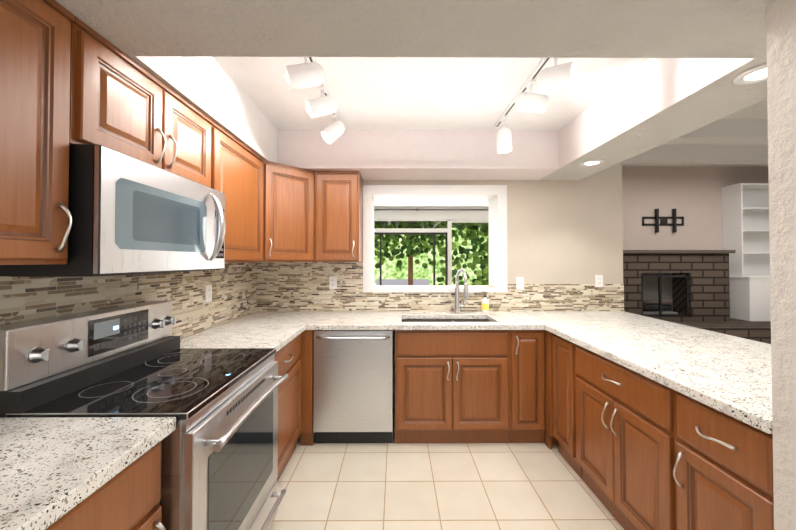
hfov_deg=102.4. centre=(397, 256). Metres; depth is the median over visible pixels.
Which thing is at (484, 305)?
soap dispenser
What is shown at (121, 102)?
upper cabinet
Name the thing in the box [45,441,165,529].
base cabinet
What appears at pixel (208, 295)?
outlet
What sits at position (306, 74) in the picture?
spotlight
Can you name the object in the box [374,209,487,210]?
curtain rod
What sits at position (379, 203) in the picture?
ceiling
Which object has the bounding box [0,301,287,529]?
electric range
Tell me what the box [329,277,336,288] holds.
electrical outlet
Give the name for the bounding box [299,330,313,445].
base cabinet
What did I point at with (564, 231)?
wall
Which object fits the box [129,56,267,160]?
ceiling soffit
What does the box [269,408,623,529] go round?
floor
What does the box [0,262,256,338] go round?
backsplash
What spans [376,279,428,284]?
blocks
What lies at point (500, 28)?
ceiling
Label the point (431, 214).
wall
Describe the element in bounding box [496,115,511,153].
spotlight
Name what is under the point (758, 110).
ceiling
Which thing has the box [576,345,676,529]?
base cabinet
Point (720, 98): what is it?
ceiling beam
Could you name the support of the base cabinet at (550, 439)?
on the floor
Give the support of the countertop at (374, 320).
on the base cabinet at (451, 386)
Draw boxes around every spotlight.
[285,57,324,89]
[306,84,337,118]
[321,114,344,143]
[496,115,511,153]
[515,79,548,114]
[536,58,577,90]
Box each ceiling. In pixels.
[55,0,775,57]
[135,56,754,167]
[374,200,487,206]
[698,99,767,144]
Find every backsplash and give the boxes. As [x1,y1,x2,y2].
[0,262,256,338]
[257,262,623,310]
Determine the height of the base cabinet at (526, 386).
0.880 m
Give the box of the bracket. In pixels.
[642,209,683,232]
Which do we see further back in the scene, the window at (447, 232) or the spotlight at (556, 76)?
the window at (447, 232)
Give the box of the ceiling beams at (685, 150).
[622,119,767,165]
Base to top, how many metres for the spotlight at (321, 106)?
0.202 m
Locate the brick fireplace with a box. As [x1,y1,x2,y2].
[623,250,770,343]
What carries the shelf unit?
on the brick fireplace
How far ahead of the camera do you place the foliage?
11.00 m
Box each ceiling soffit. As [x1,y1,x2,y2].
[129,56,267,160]
[303,168,558,179]
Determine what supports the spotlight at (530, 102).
attached to the rail at (542, 64)
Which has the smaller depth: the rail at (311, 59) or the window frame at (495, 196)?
the rail at (311, 59)
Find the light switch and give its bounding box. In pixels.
[516,277,523,288]
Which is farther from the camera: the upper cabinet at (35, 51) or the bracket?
the bracket
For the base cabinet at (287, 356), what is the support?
on the floor
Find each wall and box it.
[256,162,622,407]
[374,207,488,218]
[622,166,768,249]
[766,0,795,529]
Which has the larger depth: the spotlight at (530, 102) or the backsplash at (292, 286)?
the backsplash at (292, 286)
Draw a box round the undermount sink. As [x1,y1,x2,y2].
[402,319,490,321]
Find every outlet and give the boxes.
[205,285,211,301]
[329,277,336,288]
[595,275,602,286]
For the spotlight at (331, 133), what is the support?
attached to the rail at (311, 59)
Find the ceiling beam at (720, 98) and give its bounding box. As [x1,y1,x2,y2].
[540,58,766,179]
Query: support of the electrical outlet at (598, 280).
attached to the backsplash at (292, 286)
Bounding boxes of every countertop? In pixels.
[0,417,175,529]
[180,325,304,351]
[221,311,544,329]
[514,311,772,433]
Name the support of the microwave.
attached to the upper cabinet at (121, 102)
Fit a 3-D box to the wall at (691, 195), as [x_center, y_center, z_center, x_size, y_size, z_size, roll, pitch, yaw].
[4.331,0.008,4.895,4.065,2.920,0.150,0,-1,0]
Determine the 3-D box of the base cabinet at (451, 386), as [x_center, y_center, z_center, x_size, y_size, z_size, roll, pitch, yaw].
[0.414,0.998,2.708,0.870,0.880,0.655,0,-1,0]
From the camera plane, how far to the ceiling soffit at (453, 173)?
2.83 m
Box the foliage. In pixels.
[374,228,488,284]
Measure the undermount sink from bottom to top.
0.219 m
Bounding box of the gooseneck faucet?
[454,269,468,312]
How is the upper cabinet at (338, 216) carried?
attached to the wall at (564, 231)
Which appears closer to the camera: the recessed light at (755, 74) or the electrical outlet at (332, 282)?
the recessed light at (755, 74)
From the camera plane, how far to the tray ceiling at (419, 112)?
2.11 m
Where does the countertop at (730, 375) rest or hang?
on the base cabinet at (626, 427)
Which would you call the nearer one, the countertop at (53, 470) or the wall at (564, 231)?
the countertop at (53, 470)
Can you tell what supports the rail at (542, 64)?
attached to the tray ceiling at (419, 112)
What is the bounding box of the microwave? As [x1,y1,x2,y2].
[0,144,225,276]
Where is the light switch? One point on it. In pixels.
(519, 282)
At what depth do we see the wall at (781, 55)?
0.93 m
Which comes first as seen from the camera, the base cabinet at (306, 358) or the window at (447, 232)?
the base cabinet at (306, 358)
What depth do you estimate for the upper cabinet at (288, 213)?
2.55 m
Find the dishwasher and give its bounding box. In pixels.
[313,330,392,442]
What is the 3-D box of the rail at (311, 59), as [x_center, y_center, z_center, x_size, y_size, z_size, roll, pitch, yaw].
[-0.463,-1.053,1.961,0.036,0.018,1.260,0,-1,0]
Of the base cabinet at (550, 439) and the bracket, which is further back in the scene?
the bracket
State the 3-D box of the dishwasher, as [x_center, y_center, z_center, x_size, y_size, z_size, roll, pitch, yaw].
[-0.337,1.002,2.691,0.602,0.872,0.662,0,-1,0]
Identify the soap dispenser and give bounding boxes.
[481,291,488,312]
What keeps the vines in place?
on the blocks
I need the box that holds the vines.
[374,221,488,284]
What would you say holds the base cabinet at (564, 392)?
on the floor
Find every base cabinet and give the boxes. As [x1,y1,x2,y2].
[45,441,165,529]
[274,334,300,481]
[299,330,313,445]
[395,330,508,442]
[508,330,544,442]
[544,330,557,448]
[553,334,581,478]
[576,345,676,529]
[673,391,773,529]
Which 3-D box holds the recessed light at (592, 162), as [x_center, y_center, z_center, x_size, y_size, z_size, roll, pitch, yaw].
[1.521,-0.730,2.506,0.176,0.010,0.176,0,-1,0]
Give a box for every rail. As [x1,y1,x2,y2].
[308,57,339,120]
[494,58,550,126]
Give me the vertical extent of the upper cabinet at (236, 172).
0.778 m
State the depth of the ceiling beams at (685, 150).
4.18 m
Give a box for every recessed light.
[579,159,604,166]
[731,63,766,84]
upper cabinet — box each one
[0,0,74,264]
[69,16,211,187]
[209,121,262,261]
[261,160,314,261]
[315,171,362,261]
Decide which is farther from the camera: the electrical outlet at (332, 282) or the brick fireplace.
the brick fireplace
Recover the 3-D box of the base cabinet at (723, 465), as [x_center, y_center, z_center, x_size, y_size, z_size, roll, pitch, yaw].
[1.431,0.977,1.139,0.656,0.880,0.369,0,-1,0]
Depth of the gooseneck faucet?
2.93 m
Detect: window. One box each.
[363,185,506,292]
[374,219,488,284]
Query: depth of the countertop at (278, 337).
2.02 m
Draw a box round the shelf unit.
[721,183,770,320]

